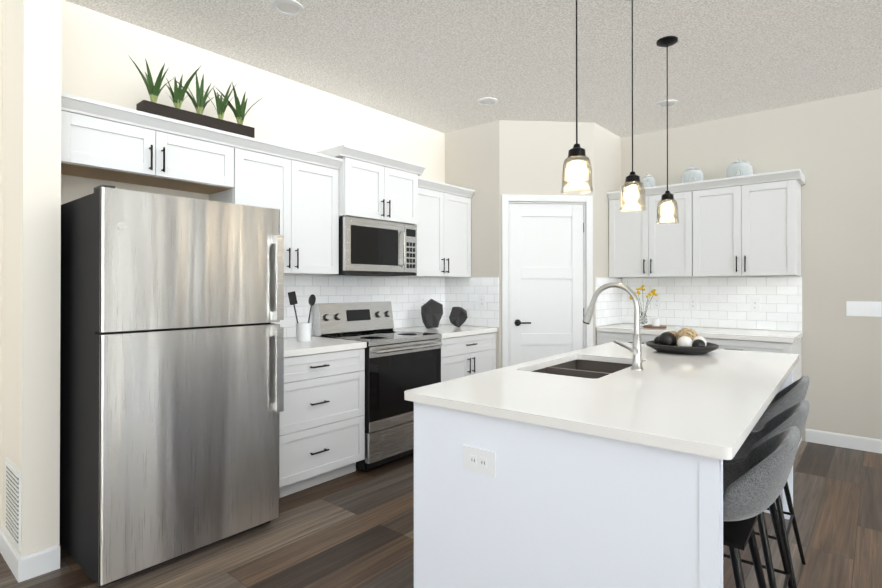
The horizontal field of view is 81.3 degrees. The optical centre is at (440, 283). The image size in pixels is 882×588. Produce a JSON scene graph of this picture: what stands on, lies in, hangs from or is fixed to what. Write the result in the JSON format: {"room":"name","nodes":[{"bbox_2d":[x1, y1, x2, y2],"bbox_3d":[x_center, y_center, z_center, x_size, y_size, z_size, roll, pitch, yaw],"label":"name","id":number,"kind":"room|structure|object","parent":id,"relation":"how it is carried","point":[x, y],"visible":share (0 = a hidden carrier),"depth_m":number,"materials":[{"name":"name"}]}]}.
{"room":"kitchen","nodes":[
{"label":"kitchen","id":0,"kind":"room"},
{"bbox_2d":[0,0,67,555],"bbox_3d":[-1.979,-0.107,2.473,0.450,2.840,0.138,0,0,41],"label":"wall","id":1,"kind":"structure","parent":0,"point":[54,50],"depth_m":2.34,"materials":[{"name":"beige paint"}]},
{"bbox_2d":[5,458,20,551],"bbox_3d":[-1.978,1.012,2.369,0.300,0.350,0.010,0,0,41],"label":"air vent","id":2,"kind":"object","parent":1,"relation":"in","point":[13,501],"visible":1,"depth_m":2.35,"materials":[{"name":"white metal"}]},
{"bbox_2d":[0,526,25,582],"bbox_3d":[-2.011,1.260,2.395,0.433,0.105,0.013,0,0,41],"label":"baseboard","id":3,"kind":"structure","parent":1,"relation":"attached to","point":[16,562],"depth_m":2.33,"materials":[{"name":"white wood"}]},
{"bbox_2d":[68,2,515,368],"bbox_3d":[-2.267,-0.107,2.569,0.128,2.840,9.810,0,0,41],"label":"wall","id":4,"kind":"structure","parent":0,"point":[291,113],"depth_m":3.99,"materials":[{"name":"beige paint"}]},
{"bbox_2d":[61,92,172,186],"bbox_3d":[-1.809,-0.746,2.760,0.335,0.320,0.508,0,0,41],"label":"upper cabinet","id":5,"kind":"object","parent":4,"relation":"attached to","point":[100,140],"depth_m":2.66,"materials":[{"name":"white wood"}]},
{"bbox_2d":[153,120,236,195],"bbox_3d":[-1.556,-0.744,3.055,0.335,0.320,0.508,0,0,41],"label":"upper cabinet","id":6,"kind":"object","parent":4,"relation":"attached to","point":[204,158],"depth_m":3.01,"materials":[{"name":"white wood"}]},
{"bbox_2d":[209,134,339,274],"bbox_3d":[-1.131,-0.484,3.552,0.335,0.835,0.799,0,0,41],"label":"upper cabinet","id":7,"kind":"object","parent":4,"relation":"attached to","point":[312,197],"depth_m":3.47,"materials":[{"name":"white wood"}]},
{"bbox_2d":[128,55,261,137],"bbox_3d":[-1.439,-1.079,3.055,0.344,0.349,0.768,0,0,41],"label":"planter","id":8,"kind":"object","parent":7,"relation":"on","point":[152,106],"visible":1,"depth_m":3.02,"materials":[{"name":"black"}]},
{"bbox_2d":[325,145,420,227],"bbox_3d":[-0.595,-0.737,4.129,0.402,0.493,0.772,0,0,41],"label":"upper cabinet","id":9,"kind":"object","parent":4,"relation":"attached to","point":[370,185],"depth_m":3.94,"materials":[{"name":"white wood"}]},
{"bbox_2d":[335,216,416,275],"bbox_3d":[-0.582,-0.277,4.116,0.435,0.420,0.762,0,0,41],"label":"microwave","id":10,"kind":"object","parent":9,"relation":"attached to","point":[368,247],"visible":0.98,"depth_m":3.94,"materials":[{"name":"silver metal"}]},
{"bbox_2d":[420,296,425,307],"bbox_3d":[-0.172,0.175,4.915,0.008,0.118,0.075,0,0,41],"label":"electrical outlet","id":11,"kind":"object","parent":4,"relation":"attached to","point":[422,300],"visible":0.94,"depth_m":4.91,"materials":[{"name":"white plastic"}]},
{"bbox_2d":[386,178,472,277],"bbox_3d":[-0.101,-0.478,4.758,0.335,0.835,0.825,0,0,41],"label":"upper cabinet","id":12,"kind":"object","parent":4,"relation":"attached to","point":[444,234],"depth_m":4.65,"materials":[{"name":"white wood"}]},
{"bbox_2d":[479,296,484,307],"bbox_3d":[0.389,0.175,4.866,0.075,0.118,0.008,0,0,41],"label":"outlet","id":13,"kind":"object","parent":4,"relation":"attached to","point":[481,301],"visible":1,"depth_m":4.86,"materials":[{"name":"white plastic"}]},
{"bbox_2d":[0,441,881,587],"bbox_3d":[0.817,1.349,-0.073,8.240,0.100,9.810,0,0,41],"label":"floor","id":14,"kind":"structure","parent":0,"point":[355,529],"depth_m":2.60,"materials":[{"name":"brown wood"}]},
{"bbox_2d":[60,185,283,587],"bbox_3d":[-1.439,0.449,2.712,0.867,1.729,0.844,0,0,41],"label":"refrigerator","id":15,"kind":"object","parent":14,"relation":"on","point":[171,368],"visible":1,"depth_m":2.38,"materials":[{"name":"silver metal"}]},
{"bbox_2d":[279,336,366,497],"bbox_3d":[-1.006,0.860,3.437,0.660,0.915,0.799,0,0,41],"label":"base cabinet","id":16,"kind":"object","parent":14,"relation":"on","point":[322,427],"visible":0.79,"depth_m":3.29,"materials":[{"name":"white wood"}]},
{"bbox_2d":[288,291,315,341],"bbox_3d":[-0.970,0.228,3.598,0.104,0.349,0.187,0,0,41],"label":"utensil crock","id":17,"kind":"object","parent":16,"relation":"on","point":[303,331],"visible":1,"depth_m":3.57,"materials":[{"name":"white ceramic"}]},
{"bbox_2d":[313,301,442,470],"bbox_3d":[-0.466,0.738,4.012,0.706,1.165,0.766,0,0,41],"label":"range","id":18,"kind":"object","parent":14,"relation":"on","point":[398,363],"visible":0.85,"depth_m":3.80,"materials":[{"name":"silver metal"}]},
{"bbox_2d":[393,324,496,381],"bbox_3d":[0.024,0.867,4.644,0.660,0.915,0.823,0,0,41],"label":"base cabinet","id":19,"kind":"object","parent":14,"relation":"on","point":[467,350],"visible":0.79,"depth_m":4.45,"materials":[{"name":"white wood"}]},
{"bbox_2d":[421,299,442,328],"bbox_3d":[-0.086,0.275,4.669,0.184,0.266,0.203,0,0,41],"label":"sculpture","id":20,"kind":"object","parent":19,"relation":"on","point":[431,312],"visible":0.98,"depth_m":4.62,"materials":[{"name":"grey stone"}]},
{"bbox_2d":[449,307,467,326],"bbox_3d":[0.165,0.312,4.767,0.173,0.193,0.157,0,0,41],"label":"sculpture","id":21,"kind":"object","parent":19,"relation":"on","point":[458,317],"visible":1,"depth_m":4.73,"materials":[{"name":"grey stone"}]},
{"bbox_2d":[414,370,792,587],"bbox_3d":[0.926,0.870,2.389,1.030,0.885,2.091,0,0,39],"label":"kitchen island","id":22,"kind":"object","parent":14,"relation":"on","point":[599,466],"depth_m":1.53,"materials":[{"name":"wood"}]},
{"bbox_2d":[404,342,798,461],"bbox_3d":[0.938,0.413,2.384,1.060,0.032,2.140,0,0,39],"label":"island countertop","id":23,"kind":"structure","parent":22,"relation":"on","point":[707,405],"depth_m":1.82,"materials":[{"name":"white stone"}]},
{"bbox_2d":[583,282,642,369],"bbox_3d":[0.800,0.195,2.422,0.288,0.402,0.088,0,0,38],"label":"faucet","id":24,"kind":"object","parent":23,"relation":"on","point":[636,354],"visible":1,"depth_m":2.36,"materials":[{"name":"silver metal"}]},
{"bbox_2d":[646,328,718,354],"bbox_3d":[1.409,0.330,3.007,0.388,0.138,0.388,0,0,39],"label":"decorative bowl","id":25,"kind":"object","parent":23,"relation":"on","point":[689,341],"visible":1,"depth_m":2.92,"materials":[{"name":"black ceramic"}]},
{"bbox_2d":[597,331,659,344],"bbox_3d":[1.983,0.887,4.809,0.826,0.876,0.625,0,0,41],"label":"base cabinet","id":26,"kind":"object","parent":14,"relation":"on","point":[603,337],"depth_m":4.72,"materials":[{"name":"white wood"}]},
{"bbox_2d":[705,339,801,446],"bbox_3d":[2.519,0.885,4.351,0.827,0.876,0.625,0,0,41],"label":"base cabinet","id":27,"kind":"object","parent":14,"relation":"on","point":[729,344],"depth_m":4.05,"materials":[{"name":"white wood"}]},
{"bbox_2d":[596,323,802,342],"bbox_3d":[2.251,0.428,4.568,1.537,0.040,0.633,0,0,41],"label":"countertop","id":28,"kind":"structure","parent":27,"relation":"on","point":[625,329],"depth_m":4.26,"materials":[{"name":"white stone"}]},
{"bbox_2d":[629,285,656,325],"bbox_3d":[1.990,0.211,5.031,0.251,0.398,0.250,0,0,41],"label":"flower vase","id":29,"kind":"object","parent":28,"relation":"on","point":[643,318],"visible":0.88,"depth_m":5.00,"materials":[{"name":"clear glass"}]},
{"bbox_2d":[643,318,665,327],"bbox_3d":[1.980,0.366,4.758,0.200,0.085,0.200,0,0,41],"label":"tray","id":30,"kind":"object","parent":28,"relation":"on","point":[655,322],"visible":1,"depth_m":4.72,"materials":[{"name":"brown wood"}]},
{"bbox_2d":[723,426,799,587],"bbox_3d":[0.805,0.859,1.529,0.435,0.901,0.415,0,0,39],"label":"stool","id":31,"kind":"object","parent":14,"relation":"on","point":[755,480],"visible":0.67,"depth_m":1.35,"materials":[{"name":"fabric"}]},
{"bbox_2d":[723,400,809,587],"bbox_3d":[1.079,0.861,1.874,0.435,0.901,0.415,0,0,39],"label":"stool","id":32,"kind":"object","parent":14,"relation":"on","point":[796,414],"visible":0.4,"depth_m":1.86,"materials":[{"name":"fabric"}]},
{"bbox_2d":[750,375,809,587],"bbox_3d":[1.435,0.863,2.370,0.435,0.901,0.415,0,0,39],"label":"stool","id":33,"kind":"object","parent":14,"relation":"on","point":[792,394],"visible":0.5,"depth_m":2.17,"materials":[{"name":"fabric"}]},
{"bbox_2d":[65,0,881,137],"bbox_3d":[0.817,-0.171,-0.065,8.240,2.940,9.810,0,0,41],"label":"ceiling","id":34,"kind":"structure","parent":0,"point":[443,66],"depth_m":3.37,"materials":[{"name":"beige paint"}]},
{"bbox_2d":[271,0,302,15],"bbox_3d":[-0.846,-1.519,2.829,0.170,0.012,0.170,0,0,41],"label":"recessed light","id":35,"kind":"object","parent":34,"relation":"in","point":[290,7],"visible":1,"depth_m":2.83,"materials":[{"name":"white plastic"}]},
{"bbox_2d":[477,97,497,104],"bbox_3d":[0.388,-1.512,4.274,0.170,0.012,0.170,0,0,41],"label":"recessed light","id":36,"kind":"object","parent":34,"relation":"in","point":[487,101],"visible":1,"depth_m":4.27,"materials":[{"name":"white plastic"}]},
{"bbox_2d":[561,0,592,194],"bbox_3d":[0.570,-0.956,2.158,0.134,1.144,0.134,0,0,41],"label":"pendant light","id":37,"kind":"object","parent":34,"relation":"hanging from","point":[577,173],"visible":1,"depth_m":2.12,"materials":[{"name":"clear glass"}]},
{"bbox_2d":[619,0,645,211],"bbox_3d":[1.000,-0.954,2.680,0.134,1.144,0.134,0,0,41],"label":"pendant light","id":38,"kind":"object","parent":34,"relation":"hanging from","point":[632,195],"visible":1,"depth_m":2.64,"materials":[{"name":"clear glass"}]},
{"bbox_2d":[656,100,677,106],"bbox_3d":[1.902,-1.512,4.322,0.170,0.012,0.170,0,0,41],"label":"recessed light","id":39,"kind":"object","parent":34,"relation":"in","point":[663,103],"visible":0.98,"depth_m":4.32,"materials":[{"name":"white plastic"}]},
{"bbox_2d":[656,36,678,223],"bbox_3d":[1.418,-0.951,3.217,0.134,1.144,0.134,0,0,41],"label":"pendant light","id":40,"kind":"object","parent":34,"relation":"hanging from","point":[667,209],"visible":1,"depth_m":3.18,"materials":[{"name":"black metal"}]},
{"bbox_2d":[576,122,623,345],"bbox_3d":[1.576,-0.094,5.086,0.153,2.840,0.690,0,0,41],"label":"wall","id":41,"kind":"structure","parent":0,"point":[604,149],"depth_m":4.97,"materials":[{"name":"beige paint"}]},
{"bbox_2d":[510,203,583,365],"bbox_3d":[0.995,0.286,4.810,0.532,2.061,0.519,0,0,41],"label":"pantry door","id":42,"kind":"structure","parent":41,"relation":"in","point":[546,283],"depth_m":4.80,"materials":[{"name":"white wood"}]},
{"bbox_2d":[502,194,592,367],"bbox_3d":[0.988,0.251,4.838,0.859,2.147,0.134,0,0,-4],"label":"door frame","id":43,"kind":"structure","parent":41,"relation":"attached to","point":[588,275],"depth_m":4.77,"materials":[{"name":"white wood"}]},
{"bbox_2d":[516,88,881,440],"bbox_3d":[3.962,-0.101,3.615,8.000,2.840,0.128,0,0,41],"label":"wall","id":44,"kind":"structure","parent":0,"point":[836,142],"depth_m":4.28,"materials":[{"name":"beige paint"}]},
{"bbox_2d":[607,181,702,277],"bbox_3d":[2.079,-0.477,4.928,0.827,0.836,0.335,0,0,41],"label":"upper cabinet","id":45,"kind":"object","parent":44,"relation":"attached to","point":[639,247],"depth_m":4.77,"materials":[{"name":"white wood"}]},
{"bbox_2d":[641,173,654,187],"bbox_3d":[2.013,-0.983,4.987,0.132,0.176,0.132,0,0,41],"label":"jar","id":46,"kind":"object","parent":45,"relation":"on","point":[646,178],"visible":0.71,"depth_m":4.96,"materials":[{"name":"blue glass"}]},
{"bbox_2d":[682,166,703,182],"bbox_3d":[2.317,-0.989,4.728,0.184,0.186,0.184,0,0,41],"label":"jar","id":47,"kind":"object","parent":45,"relation":"on","point":[691,170],"visible":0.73,"depth_m":4.68,"materials":[{"name":"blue glass"}]},
{"bbox_2d":[653,297,660,308],"bbox_3d":[2.138,0.196,5.082,0.075,0.118,0.008,0,0,41],"label":"electrical outlet","id":48,"kind":"object","parent":44,"relation":"attached to","point":[656,302],"visible":1,"depth_m":5.08,"materials":[{"name":"white plastic"}]},
{"bbox_2d":[689,298,696,309],"bbox_3d":[2.389,0.195,4.867,0.075,0.118,0.008,0,0,41],"label":"electrical outlet","id":49,"kind":"object","parent":44,"relation":"attached to","point":[692,303],"visible":1,"depth_m":4.87,"materials":[{"name":"white plastic"}]},
{"bbox_2d":[699,169,802,276],"bbox_3d":[2.615,-0.479,4.471,0.826,0.836,0.335,0,0,41],"label":"upper cabinet","id":50,"kind":"object","parent":44,"relation":"attached to","point":[744,226],"depth_m":4.27,"materials":[{"name":"white wood"}]},
{"bbox_2d":[726,159,752,177],"bbox_3d":[2.606,-0.993,4.481,0.200,0.191,0.200,0,0,41],"label":"jar","id":51,"kind":"object","parent":50,"relation":"on","point":[737,164],"visible":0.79,"depth_m":4.43,"materials":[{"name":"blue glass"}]},
{"bbox_2d":[750,299,759,311],"bbox_3d":[2.777,0.193,4.536,0.075,0.118,0.008,0,0,41],"label":"electrical outlet","id":52,"kind":"object","parent":44,"relation":"attached to","point":[754,305],"visible":1,"depth_m":4.54,"materials":[{"name":"white plastic"}]},
{"bbox_2d":[805,429,881,453],"bbox_3d":[5.001,1.261,2.639,5.120,0.105,0.013,0,0,41],"label":"baseboard","id":53,"kind":"structure","parent":44,"relation":"attached to","point":[814,436],"depth_m":4.13,"materials":[{"name":"white wood"}]},
{"bbox_2d":[846,301,881,316],"bbox_3d":[3.344,0.201,4.061,0.214,0.118,0.009,0,0,41],"label":"switch plate","id":54,"kind":"object","parent":44,"relation":"attached to","point":[865,308],"visible":1,"depth_m":4.05,"materials":[{"name":"white plastic"}]}
]}

